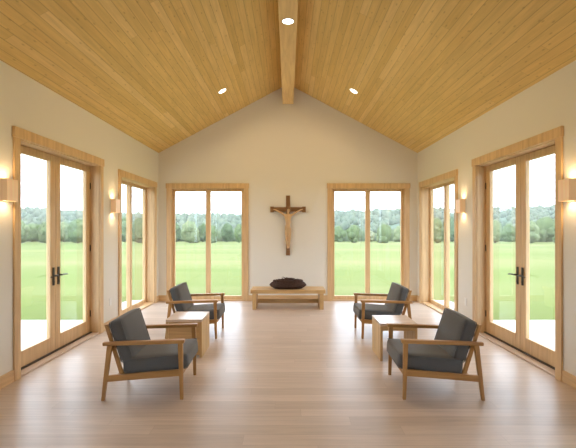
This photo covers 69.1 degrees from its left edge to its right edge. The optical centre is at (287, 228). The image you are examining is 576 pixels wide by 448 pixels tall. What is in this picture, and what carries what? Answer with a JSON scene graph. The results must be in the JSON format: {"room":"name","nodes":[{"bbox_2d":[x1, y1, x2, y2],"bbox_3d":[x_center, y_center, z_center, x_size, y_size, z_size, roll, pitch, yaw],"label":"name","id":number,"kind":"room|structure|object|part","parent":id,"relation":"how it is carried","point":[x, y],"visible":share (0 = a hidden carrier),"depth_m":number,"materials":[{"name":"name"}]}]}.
{"room":"prayer room","nodes":[
{"label":"prayer room","id":0,"kind":"room"},
{"bbox_2d":[0,60,158,375],"bbox_3d":[-2.860,-0.064,3.450,0.220,3.180,11.300,0,0,0],"label":"wall","id":1,"kind":"structure","parent":0,"point":[25,103],"depth_m":4.96,"materials":[{"name":"white paint"}]},
{"bbox_2d":[0,178,17,201],"bbox_3d":[-2.702,-0.374,4.030,0.094,0.210,0.160,0,0,0],"label":"wall sconce","id":2,"kind":"object","parent":1,"relation":"attached to","point":[8,187],"visible":1,"depth_m":3.97,"materials":[{"name":"white plastic"}]},
{"bbox_2d":[12,126,103,381],"bbox_3d":[-2.845,0.248,5.180,0.250,2.555,2.034,0,0,0],"label":"door","id":3,"kind":"structure","parent":1,"relation":"in","point":[56,343],"depth_m":5.16,"materials":[{"name":"brown wood"}]},
{"bbox_3d":[-2.905,0.293,4.730,0.050,2.405,0.896,0,0,0],"label":"frame","id":4,"kind":"part","parent":3,"relation":"part of","materials":[{"name":"brown wood"}]},
{"bbox_3d":[-2.847,0.581,5.066,0.064,0.220,0.154,0,0,0],"label":"handle","id":5,"kind":"part","parent":3,"relation":"part of","materials":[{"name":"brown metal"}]},
{"bbox_3d":[-2.847,0.581,5.294,0.064,0.220,0.154,0,0,0],"label":"handle","id":6,"kind":"part","parent":3,"relation":"part of","materials":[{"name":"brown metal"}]},
{"bbox_3d":[-2.905,0.293,5.630,0.050,2.405,0.896,0,0,0],"label":"frame","id":7,"kind":"part","parent":3,"relation":"part of","materials":[{"name":"brown wood"}]},
{"bbox_2d":[0,295,158,388],"bbox_3d":[-2.742,1.466,3.340,0.016,0.120,11.080,0,0,0],"label":"baseboard","id":8,"kind":"structure","parent":1,"relation":"attached to","point":[6,379],"depth_m":4.09,"materials":[{"name":"brown wood"}]},
{"bbox_2d":[110,199,119,212],"bbox_3d":[-2.702,-0.359,6.530,0.094,0.210,0.160,0,0,0],"label":"wall sconce","id":9,"kind":"object","parent":1,"relation":"attached to","point":[114,203],"visible":1,"depth_m":6.45,"materials":[{"name":"white plastic"}]},
{"bbox_2d":[118,169,156,315],"bbox_3d":[-2.845,0.279,7.725,0.250,2.495,1.944,0,0,0],"label":"window","id":10,"kind":"structure","parent":1,"relation":"in","point":[149,187],"depth_m":8.38,"materials":[{"name":"brown wood"}]},
{"bbox_3d":[-2.940,0.337,7.725,0.060,2.377,1.706,0,0,0],"label":"frame","id":11,"kind":"part","parent":10,"relation":"part of","materials":[{"name":"brown wood"}]},
{"bbox_3d":[-2.830,1.513,7.725,0.160,0.024,1.706,0,0,0],"label":"sill","id":12,"kind":"part","parent":10,"relation":"part of","materials":[{"name":"brown wood"}]},
{"bbox_2d":[0,0,575,152],"bbox_3d":[0.000,-2.280,3.340,6.940,2.100,12.120,0,0,0],"label":"ceiling","id":13,"kind":"structure","parent":0,"point":[155,71],"depth_m":5.31,"materials":[{"name":"brown wood"}]},
{"bbox_2d":[278,0,297,103],"bbox_3d":[0.000,-2.917,3.340,0.230,0.526,11.080,0,0,0],"label":"ridge beam","id":14,"kind":"structure","parent":13,"relation":"attached to","point":[287,8],"depth_m":6.08,"materials":[{"name":"brown wood"}]},
{"bbox_2d":[282,18,293,24],"bbox_3d":[0.000,-2.651,5.330,0.164,0.016,0.164,0,0,0],"label":"recessed light","id":15,"kind":"object","parent":14,"relation":"attached to","point":[287,21],"visible":1,"depth_m":5.33,"materials":[{"name":"white plastic"}]},
{"bbox_2d":[0,301,575,447],"bbox_3d":[0.000,1.626,3.340,5.940,0.200,11.520,0,0,0],"label":"floor","id":16,"kind":"structure","parent":0,"point":[276,375],"depth_m":3.79,"materials":[{"name":"brown wood"}]},
{"bbox_2d":[101,308,197,400],"bbox_3d":[-1.292,1.168,4.046,0.759,0.716,0.684,0,0,-2],"label":"armchair","id":17,"kind":"object","parent":16,"relation":"on","point":[142,357],"visible":1,"depth_m":3.76,"materials":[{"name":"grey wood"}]},
{"bbox_3d":[-1.612,1.281,3.722,0.096,0.490,0.034,0,0,-2],"label":"leg","id":18,"kind":"part","parent":17,"relation":"part of","materials":[{"name":"brown wood"}]},
{"bbox_3d":[-1.561,1.086,3.762,0.174,0.450,0.024,0,0,-2],"label":"post","id":19,"kind":"part","parent":17,"relation":"part of","materials":[{"name":"brown wood"}]},
{"bbox_2d":[110,308,149,360],"bbox_3d":[-1.512,1.008,4.038,0.219,0.396,0.588,0,0,-2],"label":"cushion","id":20,"kind":"object","parent":17,"relation":"on","point":[130,326],"depth_m":3.82,"materials":[{"name":"grey fabric"}]},
{"bbox_3d":[-1.296,1.308,3.733,0.660,0.104,0.024,0,0,-2],"label":"rail","id":21,"kind":"part","parent":17,"relation":"part of","materials":[{"name":"brown wood"}]},
{"bbox_3d":[-1.285,1.012,3.734,0.722,0.052,0.060,0,0,-2],"label":"armrest","id":22,"kind":"part","parent":17,"relation":"part of","materials":[{"name":"brown wood"}]},
{"bbox_2d":[123,339,197,372],"bbox_3d":[-1.211,1.217,4.048,0.596,0.181,0.588,0,0,-2],"label":"seat cushion","id":23,"kind":"object","parent":17,"relation":"on","point":[155,357],"depth_m":3.77,"materials":[{"name":"grey fabric"}]},
{"bbox_3d":[-1.307,1.012,4.357,0.722,0.052,0.060,0,0,-2],"label":"armrest","id":24,"kind":"part","parent":17,"relation":"part of","materials":[{"name":"brown wood"}]},
{"bbox_3d":[-0.961,1.274,3.745,0.049,0.505,0.034,0,0,-2],"label":"leg","id":25,"kind":"part","parent":17,"relation":"part of","materials":[{"name":"brown wood"}]},
{"bbox_3d":[-0.983,1.274,4.369,0.049,0.505,0.034,0,0,-2],"label":"leg","id":26,"kind":"part","parent":17,"relation":"part of","materials":[{"name":"brown wood"}]},
{"bbox_2d":[166,312,208,357],"bbox_3d":[-1.235,1.298,5.190,0.430,0.455,0.480,0,0,0],"label":"side table","id":27,"kind":"object","parent":16,"relation":"on","point":[202,318],"visible":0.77,"depth_m":4.96,"materials":[{"name":"brown wood"}]},
{"bbox_3d":[-1.235,1.300,4.971,0.370,0.392,0.018,0,0,0],"label":"panel","id":28,"kind":"part","parent":27,"relation":"part of","materials":[{"name":"brown wood"}]},
{"bbox_3d":[-1.035,1.315,5.190,0.030,0.422,0.476,0,0,0],"label":"panel","id":29,"kind":"part","parent":27,"relation":"part of","materials":[{"name":"brown wood"}]},
{"bbox_2d":[165,282,224,338],"bbox_3d":[-1.332,1.168,6.130,0.759,0.716,0.684,0,0,0],"label":"armchair","id":30,"kind":"object","parent":16,"relation":"on","point":[182,301],"visible":0.71,"depth_m":5.87,"materials":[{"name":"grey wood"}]},
{"bbox_3d":[-1.663,1.281,5.818,0.097,0.490,0.034,0,0,0],"label":"leg","id":31,"kind":"part","parent":30,"relation":"part of","materials":[{"name":"brown wood"}]},
{"bbox_3d":[-1.611,1.086,5.856,0.174,0.450,0.024,0,0,0],"label":"post","id":32,"kind":"part","parent":30,"relation":"part of","materials":[{"name":"brown wood"}]},
{"bbox_2d":[170,282,192,311],"bbox_3d":[-1.552,1.008,6.130,0.219,0.396,0.588,0,0,0],"label":"cushion","id":33,"kind":"object","parent":30,"relation":"on","point":[180,292],"depth_m":5.89,"materials":[{"name":"grey fabric"}]},
{"bbox_3d":[-1.336,1.012,5.818,0.722,0.052,0.060,0,0,0],"label":"armrest","id":34,"kind":"part","parent":30,"relation":"part of","materials":[{"name":"brown wood"}]},
{"bbox_2d":[185,303,224,318],"bbox_3d":[-1.250,1.217,6.130,0.596,0.181,0.588,0,0,0],"label":"seat cushion","id":35,"kind":"object","parent":30,"relation":"on","point":[214,313],"depth_m":5.97,"materials":[{"name":"grey fabric"}]},
{"bbox_3d":[-1.336,1.012,6.442,0.722,0.052,0.060,0,0,0],"label":"armrest","id":36,"kind":"part","parent":30,"relation":"part of","materials":[{"name":"brown wood"}]},
{"bbox_3d":[-1.011,1.274,5.818,0.049,0.505,0.034,0,0,0],"label":"leg","id":37,"kind":"part","parent":30,"relation":"part of","materials":[{"name":"brown wood"}]},
{"bbox_3d":[-1.011,1.274,6.442,0.049,0.505,0.034,0,0,0],"label":"leg","id":38,"kind":"part","parent":30,"relation":"part of","materials":[{"name":"brown wood"}]},
{"bbox_2d":[250,286,325,309],"bbox_3d":[0.000,1.339,8.140,1.420,0.375,0.500,0,0,0],"label":"bench","id":39,"kind":"object","parent":16,"relation":"on","point":[255,290],"visible":0.98,"depth_m":7.95,"materials":[{"name":"brown wood"}]},
{"bbox_3d":[-0.637,1.374,8.140,0.075,0.304,0.480,0,0,0],"label":"leg","id":40,"kind":"part","parent":39,"relation":"part of","materials":[{"name":"brown wood"}]},
{"bbox_2d":[269,277,305,288],"bbox_3d":[0.000,1.035,8.100,0.706,0.225,0.439,0,0,8],"label":"cushion","id":41,"kind":"object","parent":39,"relation":"on","point":[286,283],"visible":1,"depth_m":7.95,"materials":[{"name":"fabric"}]},
{"bbox_3d":[0.637,1.374,8.140,0.075,0.304,0.480,0,0,0],"label":"leg","id":42,"kind":"part","parent":39,"relation":"part of","materials":[{"name":"brown wood"}]},
{"bbox_2d":[353,282,412,338],"bbox_3d":[1.368,1.168,6.130,0.759,0.716,0.684,0,0,0],"label":"armchair","id":43,"kind":"object","parent":16,"relation":"on","point":[396,300],"visible":0.84,"depth_m":5.85,"materials":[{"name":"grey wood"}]},
{"bbox_3d":[1.047,1.274,6.442,0.049,0.505,0.034,0,0,0],"label":"leg","id":44,"kind":"part","parent":43,"relation":"part of","materials":[{"name":"brown wood"}]},
{"bbox_3d":[1.047,1.274,5.818,0.049,0.505,0.034,0,0,0],"label":"leg","id":45,"kind":"part","parent":43,"relation":"part of","materials":[{"name":"brown wood"}]},
{"bbox_3d":[1.383,1.308,5.818,0.660,0.104,0.024,0,0,0],"label":"rail","id":46,"kind":"part","parent":43,"relation":"part of","materials":[{"name":"brown wood"}]},
{"bbox_3d":[1.372,1.012,6.442,0.722,0.052,0.060,0,0,0],"label":"armrest","id":47,"kind":"part","parent":43,"relation":"part of","materials":[{"name":"brown wood"}]},
{"bbox_2d":[353,303,399,318],"bbox_3d":[1.286,1.217,6.130,0.596,0.181,0.588,0,0,0],"label":"seat cushion","id":48,"kind":"object","parent":43,"relation":"on","point":[369,310],"depth_m":5.88,"materials":[{"name":"grey fabric"}]},
{"bbox_3d":[1.372,1.012,5.818,0.722,0.052,0.060,0,0,0],"label":"armrest","id":49,"kind":"part","parent":43,"relation":"part of","materials":[{"name":"brown wood"}]},
{"bbox_2d":[385,282,407,313],"bbox_3d":[1.588,1.008,6.130,0.219,0.396,0.588,0,0,0],"label":"cushion","id":50,"kind":"object","parent":43,"relation":"on","point":[397,292],"depth_m":5.88,"materials":[{"name":"grey fabric"}]},
{"bbox_3d":[1.647,1.086,5.856,0.174,0.450,0.024,0,0,0],"label":"post","id":51,"kind":"part","parent":43,"relation":"part of","materials":[{"name":"brown wood"}]},
{"bbox_3d":[1.699,1.281,5.818,0.097,0.490,0.034,0,0,0],"label":"leg","id":52,"kind":"part","parent":43,"relation":"part of","materials":[{"name":"brown wood"}]},
{"bbox_2d":[372,315,416,360],"bbox_3d":[1.280,1.308,5.060,0.430,0.435,0.480,0,0,0],"label":"side table","id":53,"kind":"object","parent":16,"relation":"on","point":[379,322],"visible":0.74,"depth_m":4.97,"materials":[{"name":"brown wood"}]},
{"bbox_3d":[1.080,1.325,5.060,0.030,0.402,0.476,0,0,0],"label":"panel","id":54,"kind":"part","parent":53,"relation":"part of","materials":[{"name":"brown wood"}]},
{"bbox_3d":[1.480,1.325,5.060,0.030,0.402,0.476,0,0,0],"label":"panel","id":55,"kind":"part","parent":53,"relation":"part of","materials":[{"name":"brown wood"}]},
{"bbox_2d":[386,308,484,400],"bbox_3d":[1.382,1.168,4.046,0.759,0.716,0.684,0,0,2],"label":"armchair","id":56,"kind":"object","parent":16,"relation":"on","point":[442,357],"visible":1,"depth_m":3.76,"materials":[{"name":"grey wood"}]},
{"bbox_3d":[1.073,1.274,4.369,0.049,0.505,0.034,0,0,2],"label":"leg","id":57,"kind":"part","parent":56,"relation":"part of","materials":[{"name":"brown wood"}]},
{"bbox_3d":[1.051,1.274,3.745,0.049,0.505,0.034,0,0,2],"label":"leg","id":58,"kind":"part","parent":56,"relation":"part of","materials":[{"name":"brown wood"}]},
{"bbox_3d":[1.397,1.012,4.357,0.722,0.052,0.060,0,0,2],"label":"armrest","id":59,"kind":"part","parent":56,"relation":"part of","materials":[{"name":"brown wood"}]},
{"bbox_2d":[387,339,462,372],"bbox_3d":[1.301,1.217,4.048,0.596,0.181,0.588,0,0,2],"label":"seat cushion","id":60,"kind":"object","parent":56,"relation":"on","point":[421,357],"depth_m":3.78,"materials":[{"name":"grey fabric"}]},
{"bbox_3d":[1.375,1.012,3.734,0.722,0.052,0.060,0,0,2],"label":"armrest","id":61,"kind":"part","parent":56,"relation":"part of","materials":[{"name":"brown wood"}]},
{"bbox_3d":[1.386,1.308,3.733,0.660,0.104,0.024,0,0,2],"label":"rail","id":62,"kind":"part","parent":56,"relation":"part of","materials":[{"name":"brown wood"}]},
{"bbox_2d":[435,308,475,360],"bbox_3d":[1.602,1.008,4.038,0.219,0.396,0.588,0,0,2],"label":"cushion","id":63,"kind":"object","parent":56,"relation":"on","point":[453,325],"depth_m":3.82,"materials":[{"name":"grey fabric"}]},
{"bbox_3d":[1.651,1.086,3.762,0.174,0.450,0.024,0,0,2],"label":"post","id":64,"kind":"part","parent":56,"relation":"part of","materials":[{"name":"brown wood"}]},
{"bbox_3d":[1.702,1.281,3.722,0.096,0.490,0.034,0,0,2],"label":"leg","id":65,"kind":"part","parent":56,"relation":"part of","materials":[{"name":"brown wood"}]},
{"bbox_2d":[159,87,416,294],"bbox_3d":[0.000,-0.787,8.990,5.500,4.626,0.220,0,0,0],"label":"wall","id":66,"kind":"structure","parent":0,"point":[281,150],"depth_m":8.88,"materials":[{"name":"white paint"}]},
{"bbox_2d":[166,183,248,300],"bbox_3d":[-1.708,0.279,8.975,1.764,2.495,0.250,0,0,0],"label":"window","id":67,"kind":"structure","parent":66,"relation":"in","point":[171,188],"depth_m":8.88,"materials":[{"name":"brown wood"}]},
{"bbox_3d":[-1.708,1.513,8.915,1.526,0.024,0.070,0,0,0],"label":"sill","id":68,"kind":"part","parent":67,"relation":"part of","materials":[{"name":"brown wood"}]},
{"bbox_2d":[270,196,305,254],"bbox_3d":[0.000,-0.074,8.789,0.750,1.269,0.179,0,0,0],"label":"crucifix","id":69,"kind":"object","parent":66,"relation":"attached to","point":[287,209],"visible":1,"depth_m":8.78,"materials":[{"name":"brown wood"}]},
{"bbox_2d":[159,295,416,300],"bbox_3d":[0.000,1.466,8.872,5.500,0.120,0.016,0,0,0],"label":"baseboard","id":70,"kind":"structure","parent":66,"relation":"attached to","point":[161,297],"depth_m":8.87,"materials":[{"name":"brown wood"}]},
{"bbox_2d":[327,183,409,300],"bbox_3d":[1.708,0.279,8.975,1.764,2.495,0.250,0,0,0],"label":"window","id":71,"kind":"structure","parent":66,"relation":"in","point":[403,188],"depth_m":8.88,"materials":[{"name":"brown wood"}]},
{"bbox_3d":[1.708,1.513,8.915,1.526,0.024,0.070,0,0,0],"label":"sill","id":72,"kind":"part","parent":71,"relation":"part of","materials":[{"name":"brown wood"}]},
{"bbox_2d":[417,60,575,375],"bbox_3d":[2.860,-0.064,3.450,0.220,3.180,11.300,0,0,0],"label":"wall","id":73,"kind":"structure","parent":0,"point":[550,103],"depth_m":4.96,"materials":[{"name":"white paint"}]},
{"bbox_2d":[419,169,457,313],"bbox_3d":[2.845,0.279,7.725,0.250,2.495,1.944,0,0,0],"label":"window","id":74,"kind":"structure","parent":73,"relation":"in","point":[426,187],"depth_m":8.40,"materials":[{"name":"brown wood"}]},
{"bbox_3d":[2.830,1.513,7.725,0.160,0.024,1.706,0,0,0],"label":"sill","id":75,"kind":"part","parent":74,"relation":"part of","materials":[{"name":"brown wood"}]},
{"bbox_3d":[2.940,0.337,7.725,0.060,2.377,1.706,0,0,0],"label":"frame","id":76,"kind":"part","parent":74,"relation":"part of","materials":[{"name":"brown wood"}]},
{"bbox_2d":[456,199,465,212],"bbox_3d":[2.702,-0.359,6.530,0.094,0.210,0.160,0,0,0],"label":"wall sconce","id":77,"kind":"object","parent":73,"relation":"attached to","point":[460,203],"visible":1,"depth_m":6.45,"materials":[{"name":"white plastic"}]},
{"bbox_2d":[417,295,575,388],"bbox_3d":[2.742,1.466,3.340,0.016,0.120,11.080,0,0,0],"label":"baseboard","id":78,"kind":"structure","parent":73,"relation":"attached to","point":[569,379],"depth_m":4.07,"materials":[{"name":"brown wood"}]},
{"bbox_2d":[472,126,563,381],"bbox_3d":[2.845,0.248,5.180,0.250,2.555,2.034,0,0,0],"label":"door","id":79,"kind":"structure","parent":73,"relation":"in","point":[519,343],"depth_m":5.18,"materials":[{"name":"brown wood"}]},
{"bbox_3d":[2.905,0.293,5.630,0.050,2.405,0.896,0,0,0],"label":"frame","id":80,"kind":"part","parent":79,"relation":"part of","materials":[{"name":"brown wood"}]},
{"bbox_3d":[2.847,0.581,5.294,0.064,0.220,0.154,0,0,0],"label":"handle","id":81,"kind":"part","parent":79,"relation":"part of","materials":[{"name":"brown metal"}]},
{"bbox_3d":[2.847,0.581,5.066,0.064,0.220,0.154,0,0,0],"label":"handle","id":82,"kind":"part","parent":79,"relation":"part of","materials":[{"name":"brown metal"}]},
{"bbox_3d":[2.905,0.293,4.730,0.050,2.405,0.896,0,0,0],"label":"frame","id":83,"kind":"part","parent":79,"relation":"part of","materials":[{"name":"brown wood"}]},
{"bbox_2d":[558,178,575,201],"bbox_3d":[2.702,-0.374,4.030,0.094,0.210,0.160,0,0,0],"label":"wall sconce","id":84,"kind":"object","parent":73,"relation":"attached to","point":[566,188],"visible":1,"depth_m":3.97,"materials":[{"name":"white plastic"}]},
{"label":"outside","id":85,"kind":"structure","parent":0,"visible":0},
{"bbox_2d":[21,241,554,319],"bbox_3d":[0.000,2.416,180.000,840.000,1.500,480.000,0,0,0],"label":"field","id":86,"kind":"structure","parent":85,"point":[226,257],"depth_m":16.98,"materials":[{"name":"green plant"}]},
{"bbox_2d":[21,220,29,242],"bbox_3d":[-60.851,0.504,94.074,4.697,5.759,4.364,0,0,0],"label":"tree","id":87,"kind":"object","parent":86,"relation":"on","point":[24,228],"visible":0.24,"depth_m":93.99,"materials":[{"name":"green plant"}]},
{"bbox_2d":[26,224,38,241],"bbox_3d":[-63.092,1.036,103.067,4.278,4.701,4.696,0,0,0],"label":"tree","id":88,"kind":"object","parent":86,"relation":"on","point":[32,235],"visible":0.63,"depth_m":101.90,"materials":[{"name":"green plant"}]},
{"bbox_2d":[36,222,45,242],"bbox_3d":[-54.414,0.818,94.177,3.887,5.128,4.108,0,0,0],"label":"tree","id":89,"kind":"object","parent":86,"relation":"on","point":[41,229],"visible":0.41,"depth_m":92.78,"materials":[{"name":"green plant"}]},
{"bbox_2d":[60,222,70,241],"bbox_3d":[-55.206,0.763,103.131,4.557,5.241,5.145,0,0,0],"label":"tree","id":90,"kind":"object","parent":86,"relation":"on","point":[63,225],"visible":0.52,"depth_m":101.80,"materials":[{"name":"green plant"}]},
{"bbox_2d":[67,219,82,242],"bbox_3d":[-47.138,0.532,94.069,4.835,5.705,5.003,0,0,0],"label":"tree","id":91,"kind":"object","parent":86,"relation":"on","point":[75,228],"visible":0.79,"depth_m":92.44,"materials":[{"name":"green plant"}]},
{"bbox_2d":[122,216,125,241],"bbox_3d":[-40.361,0.109,102.894,3.779,6.540,3.772,0,0,0],"label":"tree","id":92,"kind":"object","parent":86,"relation":"on","point":[123,217],"visible":0.42,"depth_m":101.85,"materials":[{"name":"green plant"}]},
{"bbox_2d":[132,218,141,242],"bbox_3d":[-33.557,0.403,94.086,3.340,5.946,3.623,0,0,0],"label":"tree","id":93,"kind":"object","parent":86,"relation":"on","point":[137,224],"visible":0.82,"depth_m":92.94,"materials":[{"name":"green plant"}]},
{"bbox_2d":[176,223,180,241],"bbox_3d":[-27.613,0.959,103.045,2.806,4.842,3.324,0,0,0],"label":"tree","id":94,"kind":"object","parent":86,"relation":"on","point":[178,229],"visible":0.52,"depth_m":102.32,"materials":[{"name":"green plant"}]},
{"bbox_2d":[181,221,199,242],"bbox_3d":[-22.047,0.741,93.896,4.216,5.215,4.769,0,0,0],"label":"tree","id":95,"kind":"object","parent":86,"relation":"on","point":[189,232],"visible":1,"depth_m":92.62,"materials":[{"name":"green plant"}]},
{"bbox_2d":[198,223,205,241],"bbox_3d":[-20.924,0.820,103.082,2.558,5.113,2.501,0,0,0],"label":"tree","id":96,"kind":"object","parent":86,"relation":"on","point":[202,228],"visible":0.88,"depth_m":102.20,"materials":[{"name":"green plant"}]},
{"bbox_2d":[211,225,216,242],"bbox_3d":[-16.872,1.201,94.092,2.039,4.254,2.110,0,0,0],"label":"tree","id":97,"kind":"object","parent":86,"relation":"on","point":[213,228],"visible":0.76,"depth_m":93.44,"materials":[{"name":"green plant"}]},
{"bbox_2d":[221,223,233,241],"bbox_3d":[-14.901,0.935,103.046,3.250,4.891,3.140,0,0,0],"label":"tree","id":98,"kind":"object","parent":86,"relation":"on","point":[227,234],"visible":1,"depth_m":102.20,"materials":[{"name":"green plant"}]},
{"bbox_2d":[234,224,241,242],"bbox_3d":[-10.999,1.044,94.058,2.270,4.549,2.319,0,0,0],"label":"tree","id":99,"kind":"object","parent":86,"relation":"on","point":[238,230],"visible":0.88,"depth_m":93.35,"materials":[{"name":"green plant"}]},
{"bbox_2d":[28,230,515,240],"bbox_3d":[-0.717,2.145,108.955,185.784,5.047,6.282,0,0,0],"label":"hedge","id":100,"kind":"object","parent":86,"relation":"on","point":[219,237],"visible":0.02,"depth_m":107.55,"materials":[{"name":"green plant"}]},
{"bbox_2d":[21,204,554,232],"bbox_3d":[-0.693,-6.952,203.340,496.544,24.911,153.550,0,0,0],"label":"forest","id":101,"kind":"object","parent":86,"relation":"on","point":[344,219],"visible":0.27,"depth_m":210.41,"materials":[{"name":"green plant"}]},
{"bbox_2d":[334,226,346,241],"bbox_3d":[12.317,1.288,102.957,3.992,4.192,3.183,0,0,0],"label":"tree","id":102,"kind":"object","parent":86,"relation":"on","point":[339,234],"visible":0.87,"depth_m":101.90,"materials":[{"name":"green plant"}]},
{"bbox_2d":[346,225,360,242],"bbox_3d":[14.825,1.160,94.063,3.511,4.342,3.524,0,0,0],"label":"tree","id":103,"kind":"object","parent":86,"relation":"on","point":[353,232],"visible":1,"depth_m":93.03,"materials":[{"name":"green plant"}]},
{"bbox_2d":[370,231,374,241],"bbox_3d":[20.445,1.940,103.008,1.961,2.879,1.922,0,0,0],"label":"tree","id":104,"kind":"object","parent":86,"relation":"on","point":[372,235],"visible":0.7,"depth_m":102.36,"materials":[{"name":"green plant"}]},
{"bbox_2d":[376,224,391,242],"bbox_3d":[21.600,1.081,93.876,3.627,4.528,3.060,0,0,0],"label":"tree","id":105,"kind":"object","parent":86,"relation":"on","point":[384,231],"visible":1,"depth_m":93.03,"materials":[{"name":"green plant"}]},
{"bbox_2d":[393,226,399,241],"bbox_3d":[27.374,1.273,102.856,3.218,4.215,2.924,0,0,0],"label":"tree","id":106,"kind":"object","parent":86,"relation":"on","point":[396,238],"visible":0.64,"depth_m":102.22,"materials":[{"name":"green plant"}]},
{"bbox_2d":[434,218,443,242],"bbox_3d":[33.421,0.427,93.954,3.745,5.899,3.518,0,0,0],"label":"tree","id":107,"kind":"object","parent":86,"relation":"on","point":[438,225],"visible":0.82,"depth_m":92.78,"materials":[{"name":"green plant"}]},
{"bbox_2d":[443,216,453,241],"bbox_3d":[40.251,0.097,102.967,3.965,6.563,4.009,0,0,0],"label":"tree","id":108,"kind":"object","parent":86,"relation":"on","point":[451,217],"visible":0.34,"depth_m":101.85,"materials":[{"name":"green plant"}]},
{"bbox_2d":[493,220,502,242],"bbox_3d":[46.490,0.619,94.102,3.252,5.520,3.202,0,0,0],"label":"tree","id":109,"kind":"object","parent":86,"relation":"on","point":[497,227],"visible":0.64,"depth_m":92.98,"materials":[{"name":"green plant"}]},
{"bbox_2d":[501,223,515,241],"bbox_3d":[54.346,0.986,102.992,3.927,4.793,3.777,0,0,0],"label":"tree","id":110,"kind":"object","parent":86,"relation":"on","point":[508,231],"visible":0.95,"depth_m":102.00,"materials":[{"name":"green plant"}]},
{"bbox_2d":[530,220,539,242],"bbox_3d":[54.694,0.716,93.848,4.120,5.329,3.785,0,0,0],"label":"tree","id":111,"kind":"object","parent":86,"relation":"on","point":[534,229],"visible":0.63,"depth_m":92.61,"materials":[{"name":"green plant"}]},
{"bbox_2d":[536,217,554,241],"bbox_3d":[63.501,0.154,103.128,6.769,6.464,6.041,0,0,0],"label":"tree","id":112,"kind":"object","parent":86,"relation":"on","point":[546,225],"visible":0.8,"depth_m":101.33,"materials":[{"name":"green plant"}]},
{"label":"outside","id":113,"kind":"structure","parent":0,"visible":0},
{"bbox_2d":[31,210,551,228],"bbox_3d":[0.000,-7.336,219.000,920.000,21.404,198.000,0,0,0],"label":"hills","id":114,"kind":"structure","parent":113,"point":[504,218],"depth_m":203.79,"materials":[{"name":"green plant"}]},
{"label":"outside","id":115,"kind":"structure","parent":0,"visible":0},
{"bbox_2d":[21,300,139,348],"bbox_3d":[-4.085,1.691,3.810,2.230,0.270,10.620,0,0,0],"label":"terrace","id":116,"kind":"object","parent":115,"point":[32,331],"depth_m":6.54,"materials":[{"name":"white concrete"}]},
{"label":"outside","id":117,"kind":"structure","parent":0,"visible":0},
{"bbox_2d":[436,300,554,348],"bbox_3d":[4.085,1.691,3.810,2.230,0.270,10.620,0,0,0],"label":"terrace","id":118,"kind":"object","parent":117,"point":[541,331],"depth_m":6.54,"materials":[{"name":"white concrete"}]}
]}

